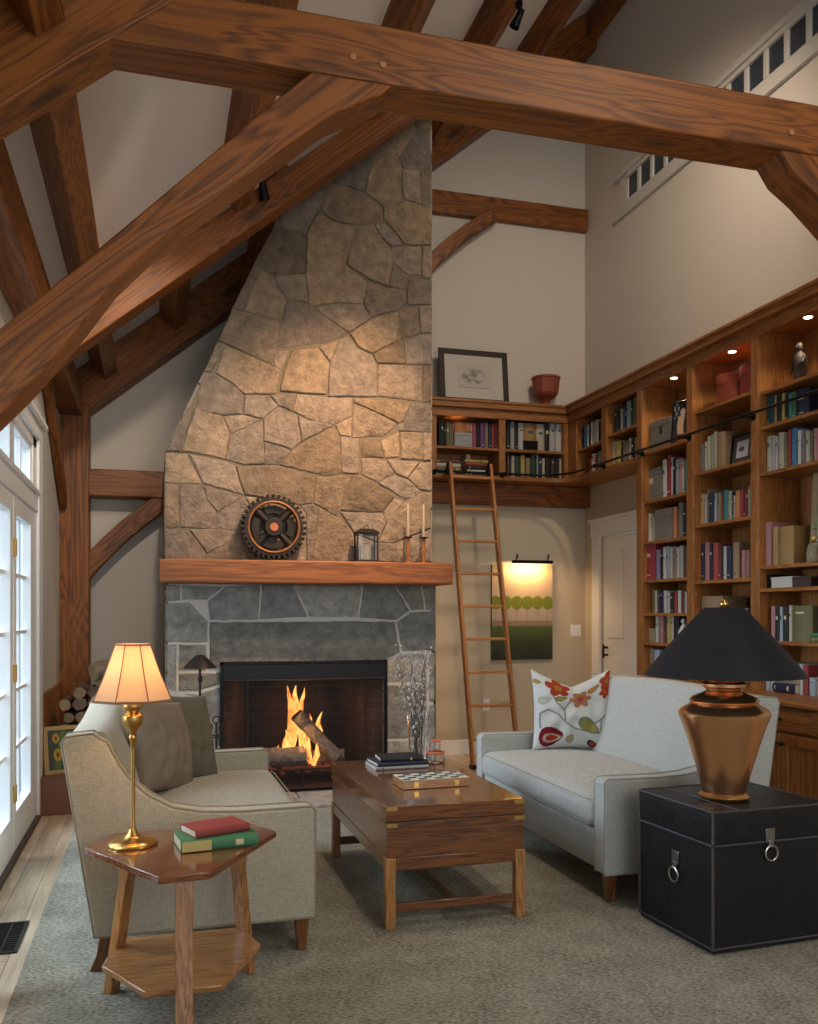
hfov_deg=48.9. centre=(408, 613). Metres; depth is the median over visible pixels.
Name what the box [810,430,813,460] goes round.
book
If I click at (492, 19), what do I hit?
purlin
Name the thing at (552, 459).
book
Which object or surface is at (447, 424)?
book
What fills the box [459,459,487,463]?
book
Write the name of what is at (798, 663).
book
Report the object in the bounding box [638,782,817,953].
trunk
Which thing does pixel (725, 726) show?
table lamp
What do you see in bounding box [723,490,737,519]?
book
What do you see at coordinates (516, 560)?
picture light
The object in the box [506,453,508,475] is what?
book
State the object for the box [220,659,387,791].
fire screen
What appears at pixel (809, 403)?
book
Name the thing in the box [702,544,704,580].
book
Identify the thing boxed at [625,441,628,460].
book
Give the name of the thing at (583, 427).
book
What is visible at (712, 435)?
book
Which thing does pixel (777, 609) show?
book
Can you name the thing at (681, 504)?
book
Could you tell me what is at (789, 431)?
book
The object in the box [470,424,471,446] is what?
book
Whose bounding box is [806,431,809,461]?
book
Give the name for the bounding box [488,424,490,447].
book
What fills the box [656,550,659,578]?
book
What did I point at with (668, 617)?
book
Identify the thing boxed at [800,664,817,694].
book
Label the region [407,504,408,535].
candle
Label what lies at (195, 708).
throw pillow
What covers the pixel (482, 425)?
book
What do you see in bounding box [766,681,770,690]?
book
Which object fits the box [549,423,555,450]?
book
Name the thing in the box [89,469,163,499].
tie beam
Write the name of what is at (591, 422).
book
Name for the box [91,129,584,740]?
wall
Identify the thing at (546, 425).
book
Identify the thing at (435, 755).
candle holder
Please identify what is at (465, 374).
framed drawing
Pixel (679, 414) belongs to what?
framed print
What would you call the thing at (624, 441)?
book
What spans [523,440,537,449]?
storage box
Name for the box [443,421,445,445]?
book
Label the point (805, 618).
book
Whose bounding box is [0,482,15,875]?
door
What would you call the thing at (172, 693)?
throw pillow
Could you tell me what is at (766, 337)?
bookcase
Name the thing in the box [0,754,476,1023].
floor
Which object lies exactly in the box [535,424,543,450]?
book
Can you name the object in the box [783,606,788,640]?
book
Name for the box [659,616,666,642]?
book
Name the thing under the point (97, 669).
log
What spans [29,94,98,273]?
purlin
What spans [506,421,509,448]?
book
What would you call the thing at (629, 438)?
book
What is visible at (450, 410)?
bookcase
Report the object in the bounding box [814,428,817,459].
book
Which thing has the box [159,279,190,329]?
purlin
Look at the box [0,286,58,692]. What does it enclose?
wall
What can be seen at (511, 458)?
book
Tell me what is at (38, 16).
purlin
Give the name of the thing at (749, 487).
book
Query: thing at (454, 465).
book
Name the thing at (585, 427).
book
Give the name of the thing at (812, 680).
book
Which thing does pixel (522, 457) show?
book
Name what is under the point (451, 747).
baseboard
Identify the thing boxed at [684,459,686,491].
book
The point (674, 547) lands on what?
book
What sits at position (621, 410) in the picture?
book
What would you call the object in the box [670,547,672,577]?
book
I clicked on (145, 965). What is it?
shelf
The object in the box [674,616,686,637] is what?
book
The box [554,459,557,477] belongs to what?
book
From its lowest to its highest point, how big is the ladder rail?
0.050 m
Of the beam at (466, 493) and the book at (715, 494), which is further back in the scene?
the beam at (466, 493)
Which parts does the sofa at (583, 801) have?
arm, leg, backrest, arm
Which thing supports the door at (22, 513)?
in the wall at (50, 495)
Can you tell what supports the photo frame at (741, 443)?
on the bookcase at (766, 337)
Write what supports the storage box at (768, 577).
on the bookcase at (766, 337)
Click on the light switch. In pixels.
(575, 630)
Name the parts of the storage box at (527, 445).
lid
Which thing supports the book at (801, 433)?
on the bookcase at (766, 337)
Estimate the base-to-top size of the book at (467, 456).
0.198 m
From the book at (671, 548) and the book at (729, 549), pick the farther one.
the book at (671, 548)
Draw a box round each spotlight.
[259,178,269,200]
[509,0,524,30]
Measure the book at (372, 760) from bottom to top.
0.018 m
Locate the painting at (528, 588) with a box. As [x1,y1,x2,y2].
[491,564,552,659]
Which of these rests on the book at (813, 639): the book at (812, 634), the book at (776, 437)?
the book at (812, 634)
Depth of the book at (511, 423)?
8.52 m
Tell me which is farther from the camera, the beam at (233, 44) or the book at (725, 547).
the book at (725, 547)
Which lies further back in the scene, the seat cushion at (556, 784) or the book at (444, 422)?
the book at (444, 422)
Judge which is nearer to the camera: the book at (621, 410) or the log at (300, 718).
the log at (300, 718)
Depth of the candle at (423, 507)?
6.89 m
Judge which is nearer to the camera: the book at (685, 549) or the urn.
the book at (685, 549)
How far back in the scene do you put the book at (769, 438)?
5.88 m
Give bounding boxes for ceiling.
[4,0,597,368]
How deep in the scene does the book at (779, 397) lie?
5.78 m
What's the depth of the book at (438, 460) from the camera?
8.32 m
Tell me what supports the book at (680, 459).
on the bookcase at (766, 337)
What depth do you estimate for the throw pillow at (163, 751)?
4.19 m
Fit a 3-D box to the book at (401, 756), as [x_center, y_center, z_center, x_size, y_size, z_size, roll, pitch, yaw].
[-0.055,0.768,4.836,0.230,0.020,0.174,0,0,-13]
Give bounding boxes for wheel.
[240,494,306,559]
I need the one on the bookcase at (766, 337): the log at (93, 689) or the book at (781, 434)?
the book at (781, 434)
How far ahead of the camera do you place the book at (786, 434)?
5.72 m
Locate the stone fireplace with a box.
[159,118,452,807]
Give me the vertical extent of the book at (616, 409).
0.226 m
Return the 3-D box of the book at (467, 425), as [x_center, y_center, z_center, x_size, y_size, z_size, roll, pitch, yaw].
[0.526,-1.664,8.475,0.053,0.229,0.177,0,0,-16]
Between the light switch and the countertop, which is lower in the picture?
the countertop
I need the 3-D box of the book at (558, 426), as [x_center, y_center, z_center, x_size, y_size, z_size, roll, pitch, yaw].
[1.418,-1.688,8.742,0.066,0.275,0.210,0,0,-16]
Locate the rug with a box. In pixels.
[1,808,817,1023]
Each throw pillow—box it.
[128,702,192,791]
[162,695,217,777]
[168,689,192,696]
[531,669,609,749]
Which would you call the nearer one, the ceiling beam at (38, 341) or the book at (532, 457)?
the ceiling beam at (38, 341)
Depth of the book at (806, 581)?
5.56 m
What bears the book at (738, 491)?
on the bookcase at (766, 337)
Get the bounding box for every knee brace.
[43,379,67,508]
[89,498,162,579]
[432,209,497,271]
[757,151,817,240]
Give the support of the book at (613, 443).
on the bookcase at (602, 402)
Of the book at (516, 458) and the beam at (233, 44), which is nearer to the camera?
the beam at (233, 44)
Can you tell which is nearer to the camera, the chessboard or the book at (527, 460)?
the chessboard
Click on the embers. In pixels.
(319, 762)
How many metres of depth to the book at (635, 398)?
7.52 m
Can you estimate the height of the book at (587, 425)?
0.211 m
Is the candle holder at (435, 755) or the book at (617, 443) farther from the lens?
the book at (617, 443)
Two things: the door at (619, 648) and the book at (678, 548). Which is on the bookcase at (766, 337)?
the book at (678, 548)
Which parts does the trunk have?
handle, lid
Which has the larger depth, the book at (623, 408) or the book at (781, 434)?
the book at (623, 408)
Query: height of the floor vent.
0.006 m
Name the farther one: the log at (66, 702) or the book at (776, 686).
the log at (66, 702)
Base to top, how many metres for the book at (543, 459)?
0.200 m
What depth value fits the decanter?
5.46 m
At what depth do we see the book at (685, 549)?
6.80 m
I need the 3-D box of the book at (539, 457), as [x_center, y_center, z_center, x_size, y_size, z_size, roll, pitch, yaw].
[1.234,-1.400,8.673,0.033,0.219,0.168,0,0,-16]
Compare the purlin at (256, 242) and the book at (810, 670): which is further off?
the purlin at (256, 242)
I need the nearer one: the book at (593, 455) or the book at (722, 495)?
the book at (722, 495)
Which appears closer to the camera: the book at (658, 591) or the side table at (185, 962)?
the side table at (185, 962)
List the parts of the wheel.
web plate, web plate, web plate, web plate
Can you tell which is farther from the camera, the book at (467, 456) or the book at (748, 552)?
the book at (467, 456)
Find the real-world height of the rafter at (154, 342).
4.258 m
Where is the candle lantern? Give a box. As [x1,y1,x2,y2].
[353,525,379,561]
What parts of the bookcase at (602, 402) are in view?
shelf, cornice, shelf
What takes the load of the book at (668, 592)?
on the bookcase at (766, 337)
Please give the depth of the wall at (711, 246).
7.43 m
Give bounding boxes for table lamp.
[92,643,172,850]
[643,599,808,802]
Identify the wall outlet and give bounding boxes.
[483,699,489,710]
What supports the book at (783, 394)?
on the bookcase at (766, 337)
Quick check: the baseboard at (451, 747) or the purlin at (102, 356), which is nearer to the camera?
the purlin at (102, 356)
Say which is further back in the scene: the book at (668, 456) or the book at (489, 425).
the book at (489, 425)
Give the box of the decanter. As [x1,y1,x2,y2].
[806,521,817,561]
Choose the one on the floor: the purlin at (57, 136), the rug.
the rug
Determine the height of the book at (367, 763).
0.016 m
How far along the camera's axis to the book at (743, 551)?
6.13 m
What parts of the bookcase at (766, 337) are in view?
shelf, shelf, shelf, shelf, shelf, shelf, shelf, shelf, shelf, shelf, cornice, panel, shelf, shelf, shelf, shelf, shelf, shelf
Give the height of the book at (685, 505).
0.247 m
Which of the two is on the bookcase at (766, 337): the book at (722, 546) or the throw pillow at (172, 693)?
the book at (722, 546)
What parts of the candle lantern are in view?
glass pane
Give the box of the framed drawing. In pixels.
[438,347,508,401]
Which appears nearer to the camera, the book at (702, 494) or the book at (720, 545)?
the book at (720, 545)
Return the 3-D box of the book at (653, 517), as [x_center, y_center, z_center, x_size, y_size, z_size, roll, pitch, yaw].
[2.041,-0.687,7.274,0.162,0.213,0.030,0,0,-16]
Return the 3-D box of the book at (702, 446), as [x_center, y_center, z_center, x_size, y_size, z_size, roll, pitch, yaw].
[2.222,-1.139,6.625,0.162,0.209,0.053,0,0,-16]
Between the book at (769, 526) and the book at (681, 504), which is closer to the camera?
the book at (769, 526)
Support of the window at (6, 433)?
in the wall at (50, 495)
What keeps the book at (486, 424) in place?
on the bookcase at (450, 410)
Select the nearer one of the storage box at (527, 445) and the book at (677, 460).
the book at (677, 460)
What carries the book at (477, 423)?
on the bookcase at (450, 410)
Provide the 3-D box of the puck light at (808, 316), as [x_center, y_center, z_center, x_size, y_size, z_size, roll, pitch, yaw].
[2.473,-1.843,5.577,0.067,0.014,0.067,0,0,-16]
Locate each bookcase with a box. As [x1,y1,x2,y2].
[432,396,568,485]
[547,372,638,487]
[633,278,817,689]
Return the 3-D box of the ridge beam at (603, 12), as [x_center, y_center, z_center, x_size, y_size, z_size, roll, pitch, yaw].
[3.146,-5.690,3.899,0.110,0.220,10.587,0,0,-16]
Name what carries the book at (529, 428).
on the bookcase at (450, 410)
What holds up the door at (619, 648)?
in the wall at (711, 246)
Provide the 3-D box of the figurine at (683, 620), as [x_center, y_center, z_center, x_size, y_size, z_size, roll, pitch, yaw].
[2.078,0.129,6.816,0.068,0.192,0.093,0,0,-16]
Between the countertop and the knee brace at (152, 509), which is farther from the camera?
the knee brace at (152, 509)
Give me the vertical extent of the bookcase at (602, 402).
0.725 m
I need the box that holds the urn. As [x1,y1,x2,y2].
[531,374,560,403]
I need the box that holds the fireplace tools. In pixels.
[211,716,225,748]
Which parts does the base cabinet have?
door, drawer, door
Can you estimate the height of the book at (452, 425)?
0.217 m
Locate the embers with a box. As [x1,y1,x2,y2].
[269,761,331,774]
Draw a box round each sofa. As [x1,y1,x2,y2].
[60,696,315,971]
[476,674,779,902]
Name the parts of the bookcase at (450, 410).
panel, shelf, cornice, shelf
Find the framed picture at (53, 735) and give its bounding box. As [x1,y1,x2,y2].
[44,725,77,775]
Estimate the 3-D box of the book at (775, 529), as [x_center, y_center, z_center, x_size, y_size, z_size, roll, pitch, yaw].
[2.456,-0.439,5.851,0.193,0.250,0.058,0,0,-16]
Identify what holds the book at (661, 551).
on the bookcase at (766, 337)
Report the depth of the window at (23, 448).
5.53 m
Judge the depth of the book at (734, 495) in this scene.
6.23 m
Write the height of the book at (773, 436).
0.236 m
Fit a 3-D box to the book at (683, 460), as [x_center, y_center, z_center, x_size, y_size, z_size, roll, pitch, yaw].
[2.175,-1.041,6.870,0.195,0.260,0.014,0,0,-16]
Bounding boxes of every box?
[453,432,470,446]
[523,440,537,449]
[649,466,662,499]
[649,628,655,641]
[650,416,671,450]
[654,507,672,540]
[716,371,739,402]
[740,363,750,394]
[766,574,789,587]
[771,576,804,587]
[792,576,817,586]
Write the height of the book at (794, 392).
0.173 m
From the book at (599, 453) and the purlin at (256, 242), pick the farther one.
the book at (599, 453)
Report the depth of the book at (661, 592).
7.12 m
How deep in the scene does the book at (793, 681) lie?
5.63 m
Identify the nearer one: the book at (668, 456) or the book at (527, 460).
the book at (668, 456)
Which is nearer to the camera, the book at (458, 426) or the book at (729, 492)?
the book at (729, 492)
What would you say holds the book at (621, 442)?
on the bookcase at (602, 402)
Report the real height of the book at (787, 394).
0.177 m
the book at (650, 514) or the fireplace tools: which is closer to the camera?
the fireplace tools
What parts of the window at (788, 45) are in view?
glass pane, glass pane, glass pane, glass pane, glass pane, glass pane, glass pane, glass pane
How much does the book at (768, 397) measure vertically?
0.201 m
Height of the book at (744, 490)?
0.190 m
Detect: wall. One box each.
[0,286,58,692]
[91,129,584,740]
[585,0,817,680]
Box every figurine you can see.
[678,618,685,633]
[790,342,806,378]
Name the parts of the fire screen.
panel, curtain rod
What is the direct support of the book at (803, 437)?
on the bookcase at (766, 337)
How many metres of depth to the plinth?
6.05 m
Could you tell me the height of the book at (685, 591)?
0.162 m
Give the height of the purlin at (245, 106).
0.269 m
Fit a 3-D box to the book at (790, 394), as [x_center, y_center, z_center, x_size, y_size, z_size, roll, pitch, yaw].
[2.469,-1.310,5.708,0.133,0.173,0.034,0,0,-16]
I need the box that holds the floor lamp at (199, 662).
[183,655,216,695]
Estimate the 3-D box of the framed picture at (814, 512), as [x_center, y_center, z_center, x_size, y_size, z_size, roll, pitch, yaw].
[2.563,-0.594,5.393,0.051,0.560,0.420,0,0,-16]
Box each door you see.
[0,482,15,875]
[13,494,32,852]
[602,532,639,675]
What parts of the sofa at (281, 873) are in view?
leg, backrest, arm, leg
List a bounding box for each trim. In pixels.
[0,400,47,819]
[0,815,40,889]
[587,510,636,675]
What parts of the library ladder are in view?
rail, rail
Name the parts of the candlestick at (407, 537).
stem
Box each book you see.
[173,826,258,852]
[180,816,249,838]
[365,761,428,770]
[366,757,428,766]
[375,752,422,761]
[437,421,440,444]
[437,459,459,463]
[437,463,460,467]
[437,467,461,470]
[441,422,442,444]
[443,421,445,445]
[446,423,448,445]
[449,423,450,445]
[451,424,453,445]
[453,422,464,432]
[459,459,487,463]
[461,454,469,474]
[461,462,487,467]
[462,466,485,470]
[465,423,469,432]
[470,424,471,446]
[472,423,475,446]
[476,422,479,446]
[480,423,484,447]
[484,423,487,447]
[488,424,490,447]
[491,424,493,447]
[494,423,496,447]
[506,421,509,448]
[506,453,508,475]
[509,456,513,476]
[510,422,513,448]
[514,423,517,448]
[514,456,519,476]
[518,423,523,449]
[520,455,524,476]
[524,423,534,440]
[525,454,535,477]
[525,458,529,476]
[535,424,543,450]
[536,454,537,477]
[538,456,541,477]
[542,458,544,477]
[543,423,548,450]
[545,457,550,477]
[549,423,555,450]
[551,458,553,477]
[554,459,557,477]
[556,424,560,451]
[558,458,560,477]
[582,427,583,447]
[584,425,586,446]
[587,425,588,445]
[589,425,590,444]
[589,458,591,471]
[591,422,592,444]
[592,453,597,470]
[593,422,594,443]
[595,419,599,442]
[595,455,597,469]
[598,451,601,468]
[600,418,601,440]
[612,441,615,464]
[615,408,622,431]
[615,440,623,463]
[618,409,619,430]
[620,409,622,429]
[621,442,622,461]
[623,408,626,428]
[623,441,625,460]
[625,409,626,427]
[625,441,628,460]
[627,401,630,427]
[629,438,634,458]
[631,399,633,425]
[631,439,634,458]
[634,397,636,424]
[635,437,636,456]
[647,545,676,579]
[649,513,653,541]
[650,648,664,664]
[652,515,654,540]
[652,590,656,612]
[654,649,663,660]
[655,591,656,612]
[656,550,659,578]
[656,616,658,641]
[657,590,673,612]
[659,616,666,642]
[660,550,662,578]
[660,591,663,612]
[663,459,666,496]
[663,547,665,578]
[664,591,666,612]
[666,546,673,578]
[667,455,686,495]
[667,591,677,612]
[667,616,670,642]
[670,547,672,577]
[670,592,673,612]
[671,457,679,494]
[671,616,673,640]
[673,458,678,494]
[673,507,678,537]
[673,546,679,577]
[674,592,677,612]
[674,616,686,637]
[676,459,678,493]
[677,547,679,577]
[678,591,680,612]
[679,458,686,492]
[679,502,686,536]
[680,545,686,577]
[681,591,684,612]
[682,460,683,492]
[683,504,686,536]
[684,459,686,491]
[684,548,686,576]
[685,591,686,612]
[700,444,704,471]
[701,493,706,523]
[701,544,701,580]
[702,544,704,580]
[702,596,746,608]
[705,441,707,469]
[705,494,706,522]
[705,542,714,579]
[707,489,722,522]
[708,436,710,469]
[709,492,722,522]
[710,543,712,579]
[711,434,713,468]
[713,543,732,579]
[714,431,719,467]
[714,493,717,521]
[717,431,745,466]
[718,492,722,520]
[719,544,732,579]
[721,495,722,520]
[722,546,723,578]
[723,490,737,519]
[724,546,732,578]
[727,547,732,578]
[728,491,735,518]
[732,492,735,518]
[733,542,750,578]
[734,495,735,517]
[736,490,739,517]
[740,489,745,516]
[742,550,745,577]
[744,490,745,516]
[746,489,747,515]
[746,550,750,577]
[748,486,750,515]
[766,522,796,565]
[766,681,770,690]
[767,396,769,424]
[767,436,771,470]
[770,395,774,423]
[771,606,782,637]
[772,435,778,469]
[772,682,799,693]
[773,527,778,564]
[774,395,776,422]
[775,436,778,469]
[775,607,779,640]
[775,680,799,683]
[777,394,781,421]
[779,432,787,468]
[779,526,810,564]
[780,607,782,640]
[782,393,786,419]
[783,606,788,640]
[785,393,788,418]
[785,433,787,466]
[788,430,791,466]
[789,393,792,417]
[789,605,813,640]
[792,428,813,465]
[793,391,796,416]
[793,606,817,641]
[796,662,817,664]
[797,387,817,415]
[798,430,810,463]
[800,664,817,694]
[802,436,805,462]
[804,665,817,694]
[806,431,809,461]
[809,677,815,695]
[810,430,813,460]
[810,633,817,636]
[810,637,817,641]
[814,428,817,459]
[816,677,817,696]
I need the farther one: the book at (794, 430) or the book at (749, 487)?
the book at (749, 487)
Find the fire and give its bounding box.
[277,685,322,765]
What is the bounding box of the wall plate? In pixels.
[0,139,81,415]
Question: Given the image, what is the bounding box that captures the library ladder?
[445,461,517,769]
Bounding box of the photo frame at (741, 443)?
[730,431,750,463]
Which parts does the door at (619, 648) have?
handle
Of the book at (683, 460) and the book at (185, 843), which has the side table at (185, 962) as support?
the book at (185, 843)
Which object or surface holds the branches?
in the glass vase
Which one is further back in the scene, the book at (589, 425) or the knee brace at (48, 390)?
the book at (589, 425)
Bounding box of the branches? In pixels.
[391,644,431,724]
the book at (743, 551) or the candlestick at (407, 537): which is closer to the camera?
the book at (743, 551)
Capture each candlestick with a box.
[403,504,412,561]
[419,504,427,561]
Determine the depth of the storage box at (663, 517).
7.10 m
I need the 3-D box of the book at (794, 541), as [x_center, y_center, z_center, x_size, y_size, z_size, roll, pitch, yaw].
[2.477,-0.435,5.750,0.199,0.243,0.136,0,0,-16]
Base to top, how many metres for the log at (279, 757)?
0.174 m
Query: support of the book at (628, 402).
on the bookcase at (602, 402)
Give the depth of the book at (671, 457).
6.99 m
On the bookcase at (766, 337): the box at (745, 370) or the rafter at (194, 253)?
the box at (745, 370)
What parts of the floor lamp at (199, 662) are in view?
lamp shade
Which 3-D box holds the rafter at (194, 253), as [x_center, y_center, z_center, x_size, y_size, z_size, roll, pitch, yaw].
[-1.020,-2.831,6.259,3.061,2.553,0.200,0,0,-16]
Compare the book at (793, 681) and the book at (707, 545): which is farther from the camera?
the book at (707, 545)
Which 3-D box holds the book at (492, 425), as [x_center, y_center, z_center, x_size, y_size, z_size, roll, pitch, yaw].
[0.768,-1.668,8.548,0.028,0.236,0.180,0,0,-16]
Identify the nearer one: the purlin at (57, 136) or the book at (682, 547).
the purlin at (57, 136)
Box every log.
[59,695,74,710]
[61,720,76,725]
[64,707,77,722]
[72,694,89,709]
[73,682,89,698]
[75,706,88,721]
[88,659,109,680]
[88,684,98,697]
[94,679,101,686]
[265,746,306,767]
[291,710,340,760]
[307,748,345,764]
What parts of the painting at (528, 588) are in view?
stretcher frame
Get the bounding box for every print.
[47,729,73,770]
[670,399,686,443]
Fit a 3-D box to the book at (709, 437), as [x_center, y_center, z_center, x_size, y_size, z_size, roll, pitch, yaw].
[2.262,-1.161,6.551,0.193,0.254,0.035,0,0,-16]
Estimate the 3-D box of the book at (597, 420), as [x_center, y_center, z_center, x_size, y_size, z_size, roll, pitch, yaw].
[1.781,-1.652,8.197,0.174,0.223,0.060,0,0,-16]
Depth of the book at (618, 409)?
7.78 m
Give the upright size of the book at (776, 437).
0.225 m
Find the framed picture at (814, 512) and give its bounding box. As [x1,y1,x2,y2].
[810,473,817,541]
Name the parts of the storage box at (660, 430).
lid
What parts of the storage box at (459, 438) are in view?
lid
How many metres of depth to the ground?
8.80 m
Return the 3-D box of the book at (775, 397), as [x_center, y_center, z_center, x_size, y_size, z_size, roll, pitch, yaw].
[2.438,-1.320,5.847,0.145,0.191,0.024,0,0,-16]
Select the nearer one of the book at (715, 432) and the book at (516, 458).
the book at (715, 432)
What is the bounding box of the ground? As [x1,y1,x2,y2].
[20,735,21,792]
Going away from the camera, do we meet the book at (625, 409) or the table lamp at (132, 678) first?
the table lamp at (132, 678)
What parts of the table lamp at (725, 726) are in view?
lamp shade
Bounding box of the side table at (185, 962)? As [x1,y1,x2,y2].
[85,824,275,1023]
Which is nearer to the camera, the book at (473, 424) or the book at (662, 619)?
the book at (662, 619)
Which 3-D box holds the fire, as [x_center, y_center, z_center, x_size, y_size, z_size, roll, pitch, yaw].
[-0.856,0.870,7.045,0.358,0.620,0.192,0,0,0]
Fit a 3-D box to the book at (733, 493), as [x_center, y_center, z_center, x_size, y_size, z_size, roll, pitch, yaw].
[2.318,-0.752,6.277,0.148,0.197,0.014,0,0,-16]
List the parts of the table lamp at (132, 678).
lamp shade, trim, stem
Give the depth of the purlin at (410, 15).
5.34 m
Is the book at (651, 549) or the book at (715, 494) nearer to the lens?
the book at (715, 494)
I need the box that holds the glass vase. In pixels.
[407,711,428,759]
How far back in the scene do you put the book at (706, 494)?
6.55 m
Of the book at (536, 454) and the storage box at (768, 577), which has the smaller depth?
the storage box at (768, 577)
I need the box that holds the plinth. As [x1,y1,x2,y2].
[40,681,71,815]
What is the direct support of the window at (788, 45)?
in the wall at (711, 246)
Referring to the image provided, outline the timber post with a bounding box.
[59,403,90,723]
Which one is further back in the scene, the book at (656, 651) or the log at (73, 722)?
the book at (656, 651)
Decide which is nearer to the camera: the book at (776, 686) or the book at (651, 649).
the book at (776, 686)
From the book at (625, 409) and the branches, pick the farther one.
the book at (625, 409)
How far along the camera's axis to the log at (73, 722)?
6.61 m
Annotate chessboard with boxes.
[393,771,468,789]
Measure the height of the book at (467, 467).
0.035 m
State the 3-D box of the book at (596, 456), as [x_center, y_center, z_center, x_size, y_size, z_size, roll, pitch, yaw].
[1.756,-1.368,8.200,0.122,0.156,0.041,0,0,-16]
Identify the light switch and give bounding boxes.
[570,625,580,635]
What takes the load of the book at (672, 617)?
on the bookcase at (766, 337)
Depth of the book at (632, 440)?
7.55 m
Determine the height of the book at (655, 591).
0.180 m
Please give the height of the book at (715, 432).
0.273 m
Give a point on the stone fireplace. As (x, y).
(314, 392)
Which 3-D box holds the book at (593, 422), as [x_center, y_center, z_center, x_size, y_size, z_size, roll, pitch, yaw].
[1.762,-1.645,8.253,0.162,0.211,0.042,0,0,-16]
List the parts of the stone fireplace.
fire grate, leg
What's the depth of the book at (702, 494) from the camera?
6.59 m
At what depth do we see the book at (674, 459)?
6.95 m
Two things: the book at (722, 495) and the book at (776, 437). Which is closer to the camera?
the book at (776, 437)
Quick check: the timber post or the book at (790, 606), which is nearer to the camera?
the book at (790, 606)
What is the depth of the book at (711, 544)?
6.49 m
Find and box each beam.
[0,73,390,431]
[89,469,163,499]
[113,0,817,170]
[432,189,587,233]
[432,481,589,508]
[586,0,626,40]
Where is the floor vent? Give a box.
[0,920,29,954]
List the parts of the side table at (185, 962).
leg, leg, leg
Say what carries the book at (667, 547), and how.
on the bookcase at (766, 337)
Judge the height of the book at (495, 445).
0.245 m
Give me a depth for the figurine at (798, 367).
5.66 m
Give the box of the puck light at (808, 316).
[802,314,813,318]
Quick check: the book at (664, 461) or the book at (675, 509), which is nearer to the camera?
the book at (675, 509)
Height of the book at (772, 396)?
0.197 m
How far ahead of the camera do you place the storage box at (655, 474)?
7.21 m
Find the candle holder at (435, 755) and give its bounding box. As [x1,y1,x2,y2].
[426,739,444,763]
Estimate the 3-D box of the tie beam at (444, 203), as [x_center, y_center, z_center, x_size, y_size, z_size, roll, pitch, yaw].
[0.785,-3.910,8.693,2.050,0.215,0.070,0,0,-16]
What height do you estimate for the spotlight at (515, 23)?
0.184 m
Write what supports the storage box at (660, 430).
on the bookcase at (766, 337)
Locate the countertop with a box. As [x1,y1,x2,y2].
[634,676,817,710]
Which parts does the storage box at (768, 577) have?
lid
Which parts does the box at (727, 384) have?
lid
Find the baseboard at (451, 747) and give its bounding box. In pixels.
[440,740,476,754]
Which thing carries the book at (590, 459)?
on the bookcase at (602, 402)
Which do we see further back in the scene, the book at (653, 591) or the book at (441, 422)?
the book at (441, 422)
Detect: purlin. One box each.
[7,0,64,35]
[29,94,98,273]
[87,334,117,378]
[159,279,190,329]
[224,0,298,212]
[246,164,288,260]
[371,0,435,119]
[432,0,522,147]
[516,0,581,54]
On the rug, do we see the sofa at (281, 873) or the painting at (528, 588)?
the sofa at (281, 873)
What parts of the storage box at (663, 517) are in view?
lid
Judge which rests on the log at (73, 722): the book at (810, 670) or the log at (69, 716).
the log at (69, 716)
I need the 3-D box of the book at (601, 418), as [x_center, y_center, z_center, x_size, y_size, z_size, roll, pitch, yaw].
[1.804,-1.650,8.122,0.166,0.220,0.022,0,0,-16]
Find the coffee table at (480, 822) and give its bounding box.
[331,759,524,929]
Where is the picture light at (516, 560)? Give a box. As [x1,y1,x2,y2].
[512,554,552,563]
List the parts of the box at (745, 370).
lid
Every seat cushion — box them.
[154,770,292,804]
[482,748,661,825]
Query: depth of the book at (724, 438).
6.35 m
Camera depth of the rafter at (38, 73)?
3.10 m
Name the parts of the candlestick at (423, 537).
stem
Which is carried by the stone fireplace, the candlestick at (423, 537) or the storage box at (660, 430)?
the candlestick at (423, 537)
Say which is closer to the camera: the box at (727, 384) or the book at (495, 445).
the box at (727, 384)
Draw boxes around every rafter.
[0,0,172,140]
[60,112,419,368]
[77,12,596,416]
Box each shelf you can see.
[102,927,260,997]
[159,558,452,585]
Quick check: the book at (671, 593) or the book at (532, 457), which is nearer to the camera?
the book at (671, 593)
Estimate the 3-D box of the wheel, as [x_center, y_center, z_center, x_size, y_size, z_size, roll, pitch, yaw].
[-0.996,-0.637,6.615,0.482,0.482,0.087,0,0,-16]
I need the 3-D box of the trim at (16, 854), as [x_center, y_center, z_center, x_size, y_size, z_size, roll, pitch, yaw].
[-2.023,1.340,4.322,0.096,0.020,3.380,0,0,-16]
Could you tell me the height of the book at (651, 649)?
0.221 m
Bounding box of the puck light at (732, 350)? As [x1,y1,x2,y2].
[727,349,736,352]
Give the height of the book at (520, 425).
0.263 m
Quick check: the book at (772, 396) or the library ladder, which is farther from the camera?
the library ladder
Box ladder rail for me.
[432,389,817,477]
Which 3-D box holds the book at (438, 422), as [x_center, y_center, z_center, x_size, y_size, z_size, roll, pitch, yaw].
[0.262,-1.667,8.404,0.022,0.233,0.176,0,0,-16]
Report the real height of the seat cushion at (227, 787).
0.239 m
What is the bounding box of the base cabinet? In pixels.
[769,706,817,798]
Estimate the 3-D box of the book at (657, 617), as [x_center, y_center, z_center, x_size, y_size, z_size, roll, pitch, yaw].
[2.055,0.120,7.221,0.164,0.213,0.041,0,0,-16]
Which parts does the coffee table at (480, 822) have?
leg, leg, lid, leg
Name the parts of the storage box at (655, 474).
lid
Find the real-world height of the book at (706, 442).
0.223 m
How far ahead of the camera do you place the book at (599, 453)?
8.11 m
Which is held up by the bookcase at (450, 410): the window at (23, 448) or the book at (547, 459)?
the book at (547, 459)
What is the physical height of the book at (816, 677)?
0.118 m
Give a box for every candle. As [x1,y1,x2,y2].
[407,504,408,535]
[422,504,424,536]
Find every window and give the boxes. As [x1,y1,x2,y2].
[0,421,11,459]
[12,420,31,481]
[612,0,817,224]

